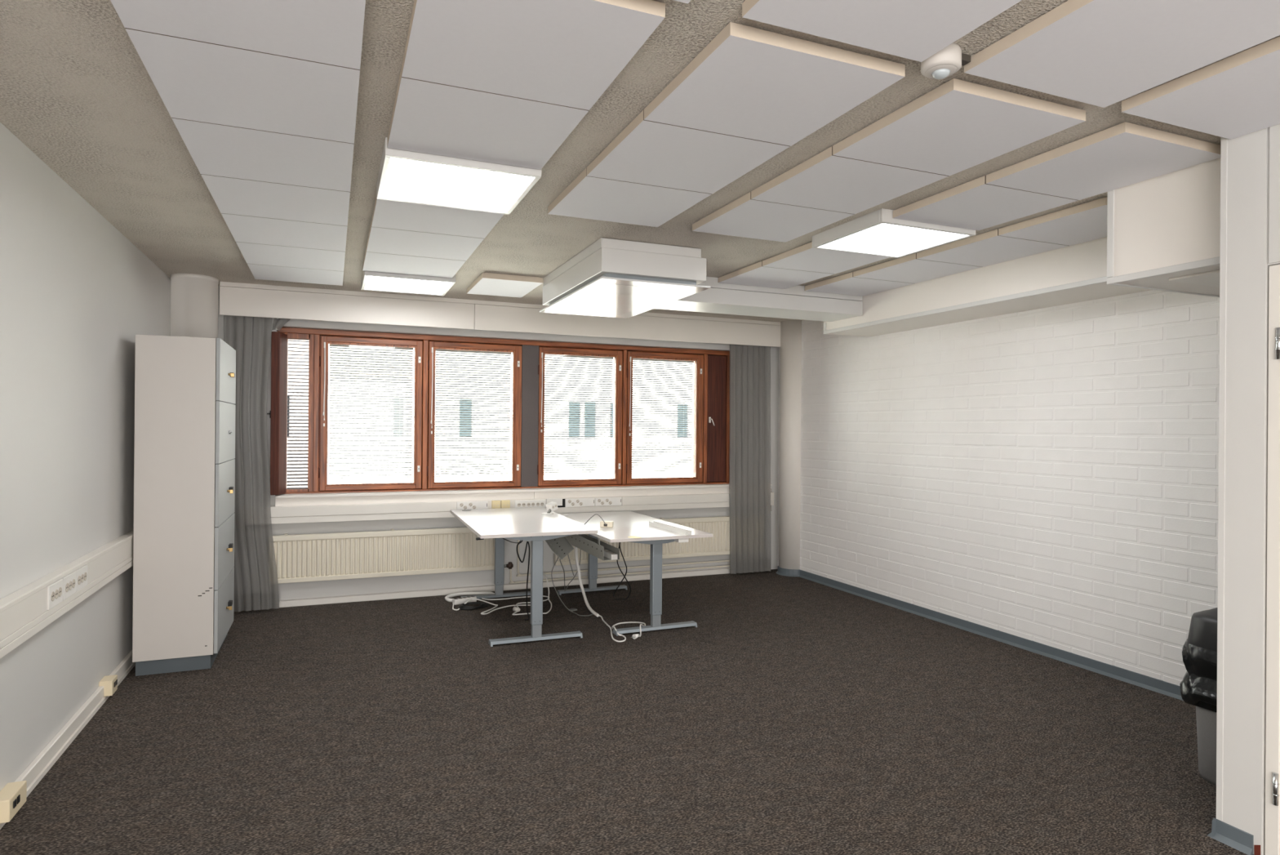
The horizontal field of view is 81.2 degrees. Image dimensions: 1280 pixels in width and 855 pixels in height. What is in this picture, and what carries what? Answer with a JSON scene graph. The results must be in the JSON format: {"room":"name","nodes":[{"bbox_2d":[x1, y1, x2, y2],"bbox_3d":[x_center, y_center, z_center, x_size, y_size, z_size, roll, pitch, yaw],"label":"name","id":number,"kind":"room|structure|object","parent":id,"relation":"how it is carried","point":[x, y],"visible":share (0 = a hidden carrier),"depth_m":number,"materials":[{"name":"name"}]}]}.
{"room":"office","nodes":[
{"label":"office","id":0,"kind":"room"},
{"bbox_2d":[0,122,170,790],"bbox_3d":[-1.871,0.176,1.315,0.150,2.622,10.260,0,0,-22],"label":"wall","id":1,"kind":"structure","parent":0,"point":[76,294],"depth_m":3.43,"materials":[{"name":"white paint"}]},
{"bbox_2d":[0,780,26,822],"bbox_3d":[-2.390,1.418,2.829,0.066,0.083,0.170,0,0,-22],"label":"outlet","id":2,"kind":"object","parent":1,"relation":"attached to","point":[13,795],"visible":1,"depth_m":2.81,"materials":[{"name":"beige plastic"}]},
{"bbox_2d":[0,529,133,658],"bbox_3d":[-2.053,0.740,2.020,0.059,0.182,7.300,0,0,-22],"label":"cable trunking","id":3,"kind":"object","parent":1,"relation":"attached to","point":[24,612],"visible":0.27,"depth_m":3.18,"materials":[{"name":"plastic"}]},
{"bbox_2d":[46,577,62,609],"bbox_3d":[-2.514,0.715,3.210,0.012,0.100,0.176,0,0,-22],"label":"power socket","id":4,"kind":"object","parent":3,"relation":"attached to","point":[55,590],"visible":1,"depth_m":3.19,"materials":[{"name":"white plastic"}]},
{"bbox_2d":[62,570,75,599],"bbox_3d":[-2.584,0.715,3.381,0.012,0.100,0.176,0,0,-22],"label":"power socket","id":5,"kind":"object","parent":3,"relation":"attached to","point":[68,580],"visible":1,"depth_m":3.37,"materials":[{"name":"white plastic"}]},
{"bbox_2d":[75,564,87,591],"bbox_3d":[-2.651,0.715,3.542,0.012,0.100,0.176,0,0,-22],"label":"power socket","id":6,"kind":"object","parent":3,"relation":"attached to","point":[82,572],"visible":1,"depth_m":3.54,"materials":[{"name":"white plastic"}]},
{"bbox_2d":[0,649,135,829],"bbox_3d":[-1.671,1.445,1.044,0.032,0.085,9.600,0,0,-22],"label":"baseboard","id":7,"kind":"structure","parent":1,"relation":"attached to","point":[34,772],"depth_m":3.48,"materials":[{"name":"plastic"}]},
{"bbox_2d":[98,674,117,696],"bbox_3d":[-2.914,1.415,4.095,0.066,0.083,0.110,0,0,-22],"label":"outlet","id":8,"kind":"object","parent":1,"relation":"attached to","point":[109,682],"visible":0.85,"depth_m":4.05,"materials":[{"name":"beige plastic"}]},
{"bbox_2d":[217,285,778,599],"bbox_3d":[-1.137,0.189,7.061,5.596,2.622,0.200,0,0,-22],"label":"wall","id":9,"kind":"structure","parent":0,"point":[295,590],"depth_m":6.80,"materials":[{"name":"white paint"}]},
{"bbox_2d":[266,331,287,494],"bbox_3d":[-3.006,-0.115,6.157,0.118,1.327,0.206,0,0,-9],"label":"hatch","id":10,"kind":"object","parent":9,"relation":"attached to","point":[277,414],"visible":0.9,"depth_m":6.07,"materials":[{"name":"brown wood"}]},
{"bbox_2d":[285,333,314,492],"bbox_3d":[-2.892,-0.124,6.373,0.218,1.340,0.090,0,0,-22],"label":"blind","id":11,"kind":"object","parent":9,"relation":"attached to","point":[300,357],"visible":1,"depth_m":6.37,"materials":[{"name":"grey"}]},
{"bbox_2d":[318,335,422,490],"bbox_3d":[-2.361,-0.118,6.584,0.866,1.365,0.122,0,0,-22],"label":"window","id":12,"kind":"structure","parent":9,"relation":"in","point":[417,344],"depth_m":6.53,"materials":[{"name":"brown wood"}]},
{"bbox_2d":[322,342,413,478],"bbox_3d":[-2.379,-0.141,6.559,0.748,1.171,0.098,0,0,-22],"label":"blind","id":13,"kind":"object","parent":12,"relation":"attached to","point":[333,346],"visible":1,"depth_m":6.60,"materials":[{"name":"white metal"}]},
{"bbox_2d":[272,527,494,583],"bbox_3d":[-2.145,1.083,6.475,1.920,0.392,0.118,0,0,-22],"label":"radiator","id":14,"kind":"object","parent":9,"relation":"attached to","point":[317,557],"visible":0.9,"depth_m":6.38,"materials":[{"name":"metal"}]},
{"bbox_2d":[426,341,521,488],"bbox_3d":[-1.529,-0.111,6.928,0.876,1.365,0.122,0,0,-22],"label":"window","id":15,"kind":"structure","parent":9,"relation":"in","point":[515,481],"depth_m":6.93,"materials":[{"name":"brown wood"}]},
{"bbox_2d":[430,346,511,476],"bbox_3d":[-1.555,-0.134,6.900,0.746,1.171,0.098,0,0,-22],"label":"blind","id":16,"kind":"object","parent":15,"relation":"attached to","point":[440,351],"visible":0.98,"depth_m":6.94,"materials":[{"name":"white metal"}]},
{"bbox_2d":[275,486,728,506],"bbox_3d":[-0.811,0.638,7.054,4.740,0.077,0.065,0,0,-22],"label":"window sill","id":17,"kind":"structure","parent":9,"relation":"attached to","point":[564,494],"depth_m":6.78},
{"bbox_2d":[277,327,729,493],"bbox_3d":[-1.061,-0.122,7.125,4.320,1.401,0.120,0,0,-22],"label":"trim","id":18,"kind":"structure","parent":9,"relation":"attached to","point":[287,330],"depth_m":6.93,"materials":[{"name":"brown wood"}]},
{"bbox_2d":[279,567,729,607],"bbox_3d":[-0.992,1.475,6.990,5.130,0.052,0.048,0,0,-22],"label":"baseboard","id":19,"kind":"structure","parent":9,"relation":"attached to","point":[424,593],"depth_m":6.73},
{"bbox_2d":[270,488,773,524],"bbox_3d":[-0.908,0.750,6.984,4.989,0.233,0.120,0,0,-22],"label":"cable trunking","id":20,"kind":"object","parent":9,"relation":"attached to","point":[403,510],"visible":0.75,"depth_m":6.53,"materials":[{"name":"plastic"}]},
{"bbox_2d":[456,501,488,509],"bbox_3d":[-1.500,0.695,6.677,0.275,0.068,0.018,0,0,-22],"label":"power socket","id":21,"kind":"object","parent":20,"relation":"attached to","point":[464,504],"visible":0.91,"depth_m":6.67,"materials":[{"name":"white plastic"}]},
{"bbox_2d":[514,499,546,507],"bbox_3d":[-1.013,0.703,6.874,0.291,0.074,0.027,0,0,-22],"label":"power socket","id":22,"kind":"object","parent":20,"relation":"attached to","point":[526,503],"visible":0.99,"depth_m":6.86,"materials":[{"name":"white plastic"}]},
{"bbox_2d":[564,497,595,506],"bbox_3d":[-0.569,0.708,7.062,0.291,0.078,0.018,0,0,-22],"label":"power socket","id":23,"kind":"object","parent":20,"relation":"attached to","point":[574,502],"visible":1,"depth_m":7.05,"materials":[{"name":"white plastic"}]},
{"bbox_2d":[595,497,622,506],"bbox_3d":[-0.304,0.710,7.172,0.267,0.078,0.018,0,0,-22],"label":"power socket","id":24,"kind":"object","parent":20,"relation":"attached to","point":[599,501],"visible":1,"depth_m":7.16,"materials":[{"name":"white plastic"}]},
{"bbox_2d":[275,483,772,497],"bbox_3d":[-0.821,0.588,7.079,4.740,0.023,0.160,0,0,-22],"label":"trim","id":25,"kind":"structure","parent":9,"relation":"attached to","point":[715,485],"depth_m":6.79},
{"bbox_2d":[520,344,538,486],"bbox_3d":[-1.062,-0.109,7.130,0.162,1.340,0.106,0,0,-22],"label":"trim","id":26,"kind":"structure","parent":9,"relation":"attached to","point":[530,353],"depth_m":7.08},
{"bbox_2d":[537,346,622,485],"bbox_3d":[-0.589,-0.103,7.317,0.878,1.365,0.122,0,0,-22],"label":"window","id":27,"kind":"structure","parent":9,"relation":"in","point":[617,355],"depth_m":7.30,"materials":[{"name":"brown wood"}]},
{"bbox_2d":[540,352,613,475],"bbox_3d":[-0.610,-0.126,7.291,0.762,1.171,0.098,0,0,-22],"label":"blind","id":28,"kind":"object","parent":27,"relation":"attached to","point":[548,356],"visible":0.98,"depth_m":7.33,"materials":[{"name":"white metal"}]},
{"bbox_2d":[553,515,729,565],"bbox_3d":[0.233,1.103,7.458,2.255,0.392,0.118,0,0,-22],"label":"radiator","id":29,"kind":"object","parent":9,"relation":"attached to","point":[719,526],"visible":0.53,"depth_m":7.50,"materials":[{"name":"metal"}]},
{"bbox_2d":[516,539,729,576],"bbox_3d":[0.105,1.099,7.393,2.680,0.568,0.017,0,0,-22],"label":"pipe","id":30,"kind":"object","parent":29,"relation":"attached to","point":[719,561],"visible":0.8,"depth_m":7.25,"materials":[{"name":"metal"}]},
{"bbox_2d":[626,351,703,484],"bbox_3d":[0.248,-0.096,7.663,0.877,1.365,0.122,0,0,-22],"label":"window","id":31,"kind":"structure","parent":9,"relation":"in","point":[698,386],"depth_m":7.71,"materials":[{"name":"brown wood"}]},
{"bbox_2d":[629,356,693,473],"bbox_3d":[0.223,-0.118,7.635,0.751,1.171,0.098,0,0,-22],"label":"blind","id":32,"kind":"object","parent":31,"relation":"attached to","point":[637,360],"visible":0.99,"depth_m":7.68,"materials":[{"name":"white metal"}]},
{"bbox_2d":[706,355,726,482],"bbox_3d":[0.802,-0.096,7.865,0.270,1.375,0.136,0,0,-22],"label":"hatch","id":33,"kind":"object","parent":9,"relation":"attached to","point":[717,364],"visible":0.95,"depth_m":7.85,"materials":[{"name":"brown wood"}]},
{"bbox_3d":[0.203,1.397,7.464,0.014,0.103,0.084,0,0,-22],"label":"clip","id":34,"kind":"object","parent":9,"relation":"attached to","visible":0},
{"bbox_2d":[509,564,729,583],"bbox_3d":[0.072,1.372,7.380,2.746,0.148,0.017,0,0,-22],"label":"pipe","id":35,"kind":"object","parent":34,"relation":"attached to","point":[724,566],"visible":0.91,"depth_m":7.25,"materials":[{"name":"metal"}]},
{"bbox_2d":[0,568,1253,854],"bbox_3d":[0.811,1.569,2.319,5.996,0.120,10.460,0,0,-22],"label":"floor","id":36,"kind":"structure","parent":0,"point":[797,715],"depth_m":3.59,"materials":[{"name":"carpet"}]},
{"bbox_2d":[132,333,235,675],"bbox_3d":[-2.947,0.464,4.914,0.478,2.037,0.837,0,0,-22],"label":"tall cabinet","id":37,"kind":"object","parent":36,"relation":"on","point":[185,386],"visible":1,"depth_m":4.54,"materials":[{"name":"laminate"}]},
{"bbox_2d":[170,273,218,337],"bbox_3d":[-3.403,0.169,5.692,0.316,2.622,0.316,0,0,-22],"label":"column","id":38,"kind":"structure","parent":36,"relation":"on","point":[193,297],"depth_m":5.57,"materials":[{"name":"white paint"}]},
{"bbox_2d":[452,595,476,604],"bbox_3d":[-1.496,1.473,6.369,0.200,0.046,0.056,1,0,-38],"label":"power strip","id":39,"kind":"object","parent":36,"relation":"on","point":[458,600],"visible":0.98,"depth_m":6.34,"materials":[{"name":"white plastic"}]},
{"bbox_2d":[444,591,494,602],"bbox_3d":[-1.518,1.479,6.567,0.433,0.032,0.235,1,0,-41],"label":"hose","id":40,"kind":"object","parent":36,"relation":"on","point":[447,597],"visible":0.8,"depth_m":6.63,"materials":[{"name":"white plastic"}]},
{"bbox_2d":[457,601,488,609],"bbox_3d":[-1.386,1.481,6.212,0.249,0.028,0.176,0,0,-22],"label":"cable coil","id":41,"kind":"object","parent":36,"relation":"on","point":[461,606],"visible":1,"depth_m":6.18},
{"bbox_2d":[452,598,530,614],"bbox_3d":[-1.246,1.475,6.159,0.686,0.046,0.378,0,0,8],"label":"power cable","id":42,"kind":"object","parent":36,"relation":"on","point":[495,605],"visible":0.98,"depth_m":6.23,"materials":[{"name":"white plastic"}]},
{"bbox_2d":[449,506,597,646],"bbox_3d":[-0.991,1.110,5.918,0.840,0.779,1.632,0,0,-21],"label":"desk","id":43,"kind":"object","parent":36,"relation":"on","point":[526,523],"visible":0.99,"depth_m":5.42,"materials":[{"name":"white laminate"}]},
{"bbox_2d":[516,540,529,620],"bbox_3d":[-0.859,1.132,5.657,0.084,0.738,0.362,0,0,3],"label":"power cable","id":44,"kind":"object","parent":43,"relation":"hanging from","point":[521,541],"visible":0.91,"depth_m":5.58,"materials":[{"name":"black rubber"}]},
{"bbox_2d":[545,536,573,559],"bbox_3d":[-0.713,0.886,6.037,0.181,0.249,0.701,0,0,-22],"label":"cable tray","id":45,"kind":"object","parent":43,"relation":"hanging from","point":[561,547],"visible":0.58,"depth_m":5.86,"materials":[{"name":"grey metal"}]},
{"bbox_2d":[511,570,551,614],"bbox_3d":[-0.867,1.137,6.247,0.301,0.734,0.597,0,0,6],"label":"power cable","id":46,"kind":"object","parent":36,"relation":"on","point":[515,609],"visible":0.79,"depth_m":6.08,"materials":[{"name":"white plastic"}]},
{"bbox_2d":[574,533,645,642],"bbox_3d":[-0.224,1.175,5.869,0.379,0.664,1.250,0,0,-22],"label":"cable sleeve","id":47,"kind":"object","parent":36,"relation":"on","point":[634,636],"visible":0.94,"depth_m":5.96,"materials":[{"name":"white plastic"}]},
{"bbox_2d":[556,511,712,635],"bbox_3d":[-0.155,1.148,6.210,0.824,0.716,1.661,0,0,-23],"label":"desk","id":48,"kind":"object","parent":36,"relation":"on","point":[628,526],"visible":0.91,"depth_m":5.63,"materials":[{"name":"white laminate"}]},
{"bbox_2d":[565,533,619,560],"bbox_3d":[-0.417,0.900,6.046,0.128,0.168,1.110,0,0,-22],"label":"cable tray","id":49,"kind":"object","parent":48,"relation":"hanging from","point":[595,547],"depth_m":5.79,"materials":[{"name":"grey metal"}]},
{"bbox_2d":[648,520,691,535],"bbox_3d":[0.228,0.782,5.820,0.044,0.030,0.640,0,0,-25],"label":"channel","id":50,"kind":"object","parent":48,"relation":"on","point":[666,526],"visible":1,"depth_m":5.76,"materials":[{"name":"white plastic"}]},
{"bbox_2d":[778,320,801,568],"bbox_3d":[1.609,0.211,7.796,0.300,2.622,0.300,0,0,-22],"label":"column","id":51,"kind":"structure","parent":36,"relation":"on","point":[790,395],"depth_m":7.66,"materials":[{"name":"white paint"}]},
{"bbox_2d":[1179,607,1217,785],"bbox_3d":[2.623,1.149,3.214,0.451,0.752,0.384,0,0,-22],"label":"waste bin","id":52,"kind":"object","parent":36,"relation":"on","point":[1198,685],"visible":0.3,"depth_m":3.21,"materials":[{"name":"grey plastic"}]},
{"bbox_2d":[0,0,1279,321],"bbox_3d":[0.826,-1.188,2.341,5.996,0.150,10.500,0,0,-22],"label":"ceiling","id":53,"kind":"structure","parent":0,"point":[76,90],"depth_m":2.88,"materials":[{"name":"beige concrete"}]},
{"bbox_2d":[110,0,365,69],"bbox_3d":[-1.003,-1.106,1.853,0.600,0.044,0.634,0,0,-22],"label":"acoustic panel","id":54,"kind":"object","parent":53,"relation":"attached to","point":[330,32],"visible":1,"depth_m":2.00,"materials":[{"name":"tile"}]},
{"bbox_2d":[124,27,359,143],"bbox_3d":[-1.247,-1.107,2.444,0.600,0.044,0.635,0,0,-22],"label":"acoustic panel","id":55,"kind":"object","parent":53,"relation":"attached to","point":[198,81],"visible":0.71,"depth_m":2.38,"materials":[{"name":"tile"}]},
{"bbox_2d":[171,117,354,191],"bbox_3d":[-1.491,-1.108,3.034,0.600,0.044,0.632,0,0,-22],"label":"acoustic panel","id":56,"kind":"object","parent":53,"relation":"attached to","point":[215,149],"visible":0.71,"depth_m":2.99,"materials":[{"name":"tile"}]},
{"bbox_2d":[200,173,350,226],"bbox_3d":[-1.735,-1.110,3.623,0.600,0.044,0.633,0,0,-22],"label":"acoustic panel","id":57,"kind":"object","parent":53,"relation":"attached to","point":[234,196],"visible":0.71,"depth_m":3.58,"materials":[{"name":"tile"}]},
{"bbox_2d":[221,213,347,251],"bbox_3d":[-1.979,-1.111,4.213,0.600,0.044,0.634,0,0,-22],"label":"acoustic panel","id":58,"kind":"object","parent":53,"relation":"attached to","point":[243,228],"visible":0.71,"depth_m":4.18,"materials":[{"name":"tile"}]},
{"bbox_2d":[235,241,345,271],"bbox_3d":[-2.223,-1.112,4.803,0.600,0.044,0.634,0,0,-22],"label":"acoustic panel","id":59,"kind":"object","parent":53,"relation":"attached to","point":[252,253],"visible":0.71,"depth_m":4.77,"materials":[{"name":"tile"}]},
{"bbox_2d":[247,263,343,285],"bbox_3d":[-2.455,-1.113,5.364,0.600,0.044,0.570,0,0,-22],"label":"acoustic panel","id":60,"kind":"object","parent":53,"relation":"attached to","point":[262,272],"visible":0.71,"depth_m":5.34,"materials":[{"name":"tile"}]},
{"bbox_2d":[360,271,455,295],"bbox_3d":[-1.749,-1.095,5.608,0.625,0.069,0.615,0,0,-22],"label":"ceiling light","id":61,"kind":"object","parent":53,"relation":"attached to","point":[371,281],"visible":0.81,"depth_m":5.54,"materials":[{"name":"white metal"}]},
{"bbox_2d":[362,247,465,278],"bbox_3d":[-1.529,-1.106,5.021,0.609,0.044,0.612,0,0,-22],"label":"acoustic panel","id":62,"kind":"object","parent":53,"relation":"attached to","point":[373,261],"visible":0.75,"depth_m":4.99,"materials":[{"name":"tile"}]},
{"bbox_2d":[366,222,484,261],"bbox_3d":[-1.291,-1.105,4.446,0.609,0.044,0.623,0,0,-22],"label":"acoustic panel","id":63,"kind":"object","parent":53,"relation":"attached to","point":[380,240],"visible":0.75,"depth_m":4.41,"materials":[{"name":"tile"}]},
{"bbox_2d":[371,197,504,238],"bbox_3d":[-1.053,-1.104,3.870,0.609,0.044,0.613,0,0,-22],"label":"acoustic panel","id":64,"kind":"object","parent":53,"relation":"attached to","point":[387,214],"visible":0.64,"depth_m":3.88,"materials":[{"name":"tile"}]},
{"bbox_2d":[376,137,541,214],"bbox_3d":[-0.817,-1.090,3.299,0.623,0.069,0.610,0,0,-22],"label":"ceiling light","id":65,"kind":"object","parent":53,"relation":"attached to","point":[404,175],"visible":0.87,"depth_m":3.23,"materials":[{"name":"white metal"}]},
{"bbox_2d":[382,157,533,211],"bbox_3d":[-0.817,-1.065,3.299,0.579,0.007,0.566,0,0,-22],"label":"diffuser","id":66,"kind":"object","parent":65,"relation":"attached to","point":[404,180],"depth_m":3.28,"materials":[{"name":"white plastic"}]},
{"bbox_2d":[387,67,588,169],"bbox_3d":[-0.576,-1.101,2.716,0.609,0.044,0.631,0,0,-22],"label":"acoustic panel","id":67,"kind":"object","parent":53,"relation":"attached to","point":[430,117],"visible":0.75,"depth_m":2.66,"materials":[{"name":"tile"}]},
{"bbox_2d":[219,281,780,346],"bbox_3d":[-0.921,-0.991,6.856,5.150,0.260,0.080,0,0,-22],"label":"pelmet","id":68,"kind":"object","parent":53,"relation":"attached to","point":[236,299],"visible":1,"depth_m":6.57,"materials":[{"name":"paint"}]},
{"bbox_2d":[223,315,289,611],"bbox_3d":[-3.069,0.273,5.975,0.484,2.380,0.067,0,0,-22],"label":"curtain","id":69,"kind":"object","parent":68,"relation":"hanging from","point":[255,575],"visible":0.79,"depth_m":5.97,"materials":[{"name":"grey fabric"}]},
{"bbox_2d":[728,344,770,573],"bbox_3d":[1.147,0.309,7.732,0.500,2.380,0.041,0,0,-23],"label":"curtain","id":70,"kind":"object","parent":68,"relation":"hanging from","point":[749,451],"visible":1,"depth_m":7.72,"materials":[{"name":"grey fabric"}]},
{"bbox_2d":[466,272,542,297],"bbox_3d":[-1.062,-1.101,5.802,0.448,0.044,0.695,0,0,-22],"label":"acoustic panel","id":71,"kind":"object","parent":53,"relation":"attached to","point":[487,283],"visible":1,"depth_m":5.67,"materials":[{"name":"tile"}]},
{"bbox_2d":[401,0,665,110],"bbox_3d":[-0.334,-1.100,2.131,0.609,0.044,0.624,0,0,-22],"label":"acoustic panel","id":72,"kind":"object","parent":53,"relation":"attached to","point":[568,53],"visible":1,"depth_m":2.10,"materials":[{"name":"tile"}]},
{"bbox_2d":[539,237,710,318],"bbox_3d":[-0.161,-0.990,5.151,0.718,0.246,1.412,0,0,-22],"label":"ventilation unit","id":73,"kind":"object","parent":53,"relation":"hanging from","point":[609,277],"visible":1,"depth_m":4.63,"materials":[{"name":"white metal"}]},
{"bbox_2d":[547,168,711,226],"bbox_3d":[-0.068,-1.096,3.601,0.607,0.044,0.617,0,0,-22],"label":"acoustic panel","id":74,"kind":"object","parent":53,"relation":"attached to","point":[586,197],"visible":0.75,"depth_m":3.55,"materials":[{"name":"tile"}]},
{"bbox_2d":[586,110,790,194],"bbox_3d":[0.172,-1.095,3.021,0.607,0.044,0.629,0,0,-22],"label":"acoustic panel","id":75,"kind":"object","parent":53,"relation":"attached to","point":[650,153],"visible":0.75,"depth_m":2.97,"materials":[{"name":"tile"}]},
{"bbox_2d":[654,276,862,321],"bbox_3d":[0.884,-1.009,5.872,1.805,0.194,0.418,0,0,-22],"label":"air duct","id":76,"kind":"object","parent":53,"relation":"attached to","point":[794,302],"depth_m":5.77,"materials":[{"name":"white metal"}]},
{"bbox_2d":[692,191,854,242],"bbox_3d":[0.679,-1.090,3.904,0.600,0.044,0.614,0,0,-22],"label":"acoustic panel","id":77,"kind":"object","parent":53,"relation":"attached to","point":[745,216],"visible":0.75,"depth_m":3.85,"materials":[{"name":"tile"}]},
{"bbox_2d":[644,22,905,146],"bbox_3d":[0.411,-1.094,2.443,0.607,0.044,0.611,0,0,-22],"label":"acoustic panel","id":78,"kind":"object","parent":53,"relation":"attached to","point":[749,82],"visible":1,"depth_m":2.35,"materials":[{"name":"tile"}]},
{"bbox_2d":[718,261,834,288],"bbox_3d":[0.961,-1.086,5.338,0.583,0.044,0.607,0,0,-22],"label":"acoustic panel","id":79,"kind":"object","parent":53,"relation":"attached to","point":[756,274],"visible":0.82,"depth_m":5.30,"materials":[{"name":"tile"}]},
{"bbox_2d":[762,241,888,274],"bbox_3d":[1.200,-1.085,4.761,0.583,0.044,0.632,0,0,-22],"label":"acoustic panel","id":80,"kind":"object","parent":53,"relation":"attached to","point":[804,257],"visible":0.64,"depth_m":4.76,"materials":[{"name":"tile"}]},
{"bbox_2d":[751,146,948,213],"bbox_3d":[0.915,-1.089,3.333,0.600,0.044,0.612,0,0,-22],"label":"acoustic panel","id":81,"kind":"object","parent":53,"relation":"attached to","point":[826,180],"visible":0.82,"depth_m":3.28,"materials":[{"name":"tile"}]},
{"bbox_2d":[804,271,914,296],"bbox_3d":[1.648,-1.080,5.639,0.561,0.044,0.576,0,0,-22],"label":"acoustic panel","id":82,"kind":"object","parent":53,"relation":"attached to","point":[845,284],"visible":0.82,"depth_m":5.60,"materials":[{"name":"tile"}]},
{"bbox_2d":[742,0,1022,62],"bbox_3d":[0.664,-1.093,1.784,0.602,0.044,0.620,0,0,-22],"label":"acoustic panel","id":83,"kind":"object","parent":53,"relation":"attached to","point":[917,30],"visible":1,"depth_m":1.96,"materials":[{"name":"tile"}]},
{"bbox_2d":[812,208,975,257],"bbox_3d":[1.401,-1.071,4.172,0.630,0.069,0.600,0,0,-22],"label":"ceiling light","id":84,"kind":"object","parent":53,"relation":"attached to","point":[877,233],"visible":0.9,"depth_m":4.10,"materials":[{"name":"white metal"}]},
{"bbox_2d":[820,223,966,256],"bbox_3d":[1.401,-1.046,4.171,0.586,0.007,0.556,0,0,-22],"label":"diffuser","id":85,"kind":"object","parent":84,"relation":"attached to","point":[877,239],"depth_m":4.14,"materials":[{"name":"white plastic"}]},
{"bbox_2d":[853,253,981,283],"bbox_3d":[1.877,-1.079,5.085,0.561,0.044,0.612,0,0,-22],"label":"acoustic panel","id":86,"kind":"object","parent":53,"relation":"attached to","point":[908,268],"visible":0.82,"depth_m":5.04,"materials":[{"name":"tile"}]},
{"bbox_2d":[920,42,970,79],"bbox_3d":[0.903,-1.072,2.211,0.143,0.081,0.112,0,0,-22],"label":"sensor","id":87,"kind":"object","parent":53,"relation":"attached to","point":[946,62],"visible":0.92,"depth_m":2.17,"materials":[{"name":"plastic"}]},
{"bbox_2d":[832,78,1085,176],"bbox_3d":[1.151,-1.087,2.761,0.600,0.044,0.616,0,0,-22],"label":"acoustic panel","id":88,"kind":"object","parent":53,"relation":"attached to","point":[957,126],"visible":1,"depth_m":2.67,"materials":[{"name":"tile"}]},
{"bbox_2d":[893,175,1078,230],"bbox_3d":[1.664,-1.082,3.637,0.583,0.044,0.579,0,0,-22],"label":"acoustic panel","id":89,"kind":"object","parent":53,"relation":"attached to","point":[975,204],"visible":0.82,"depth_m":3.59,"materials":[{"name":"tile"}]},
{"bbox_2d":[823,236,1151,337],"bbox_3d":[2.407,-0.951,5.188,0.492,0.289,3.054,0,0,-22],"label":"soffit","id":90,"kind":"structure","parent":53,"relation":"attached to","point":[1077,273],"depth_m":4.92,"materials":[{"name":"white paint"}]},
{"bbox_2d":[916,228,1068,266],"bbox_3d":[2.114,-1.077,4.512,0.561,0.044,0.619,0,0,-22],"label":"acoustic panel","id":91,"kind":"object","parent":53,"relation":"attached to","point":[988,248],"visible":0.82,"depth_m":4.46,"materials":[{"name":"tile"}]},
{"bbox_2d":[998,196,1107,245],"bbox_3d":[2.352,-1.076,3.936,0.561,0.044,0.617,0,0,-22],"label":"acoustic panel","id":92,"kind":"object","parent":53,"relation":"attached to","point":[1087,221],"visible":0.71,"depth_m":3.95,"materials":[{"name":"tile"}]},
{"bbox_2d":[986,121,1220,199],"bbox_3d":[1.894,-1.081,3.080,0.583,0.044,0.618,0,0,-22],"label":"acoustic panel","id":93,"kind":"object","parent":53,"relation":"attached to","point":[1123,154],"visible":0.93,"depth_m":2.99,"materials":[{"name":"tile"}]},
{"bbox_2d":[964,0,1279,107],"bbox_3d":[1.378,-1.086,2.079,0.614,0.044,0.620,0,0,-22],"label":"acoustic panel","id":94,"kind":"object","parent":53,"relation":"attached to","point":[1100,53],"visible":0.94,"depth_m":2.08,"materials":[{"name":"tile"}]},
{"bbox_2d":[1106,157,1220,297],"bbox_3d":[2.896,-0.863,3.037,1.232,0.463,1.200,0,0,-22],"label":"soffit","id":95,"kind":"structure","parent":53,"relation":"attached to","point":[1163,232],"depth_m":3.14,"materials":[{"name":"white paint"}]},
{"bbox_2d":[1121,36,1279,139],"bbox_3d":[2.014,-1.081,2.343,0.592,0.044,0.620,0,0,-22],"label":"acoustic panel","id":96,"kind":"object","parent":53,"relation":"attached to","point":[1236,95],"visible":1,"depth_m":2.41,"materials":[{"name":"tile"}]},
{"bbox_2d":[777,289,1219,685],"bbox_3d":[3.462,0.222,3.520,0.201,2.623,10.260,0,0,-22],"label":"wall","id":97,"kind":"structure","parent":0,"point":[1049,476],"depth_m":5.12,"materials":[{"name":"brick"}]},
{"bbox_2d":[776,565,1183,700],"bbox_3d":[2.538,1.492,5.337,0.209,0.070,5.720,0,0,-22],"label":"baseboard","id":98,"kind":"structure","parent":97,"relation":"attached to","point":[1144,681],"depth_m":5.27,"materials":[{"name":"grey plastic"}]},
{"bbox_2d":[1216,124,1279,854],"bbox_3d":[3.149,0.215,0.513,0.124,2.622,4.942,0,0,-22],"label":"wall partition","id":99,"kind":"structure","parent":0,"point":[1250,163],"depth_m":2.70,"materials":[{"name":"white paint"}]},
{"bbox_2d":[1207,817,1253,854],"bbox_3d":[2.205,1.487,2.747,0.142,0.068,0.142,0,0,-22],"label":"baseboard","id":100,"kind":"structure","parent":99,"relation":"attached to","point":[1241,840],"depth_m":2.72,"materials":[{"name":"grey plastic"}]},
{"bbox_2d":[1264,263,1279,854],"bbox_3d":[2.440,0.476,2.206,0.117,2.092,0.972,0,0,-22],"label":"door","id":101,"kind":"structure","parent":99,"relation":"in","point":[1272,832],"depth_m":2.62,"materials":[{"name":"white wood"}]},
{"label":"outside","id":102,"kind":"structure","parent":0,"visible":0},
{"bbox_3d":[-3.650,4.614,34.912,100.000,0.200,52.700,0,0,-22],"label":"ground","id":103,"kind":"structure","parent":102,"visible":0},
{"bbox_2d":[327,346,693,484],"bbox_3d":[0.180,0.443,33.587,54.000,8.200,10.060,0,0,-22],"label":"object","id":104,"kind":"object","parent":103,"relation":"on","point":[408,479],"visible":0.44,"depth_m":25.61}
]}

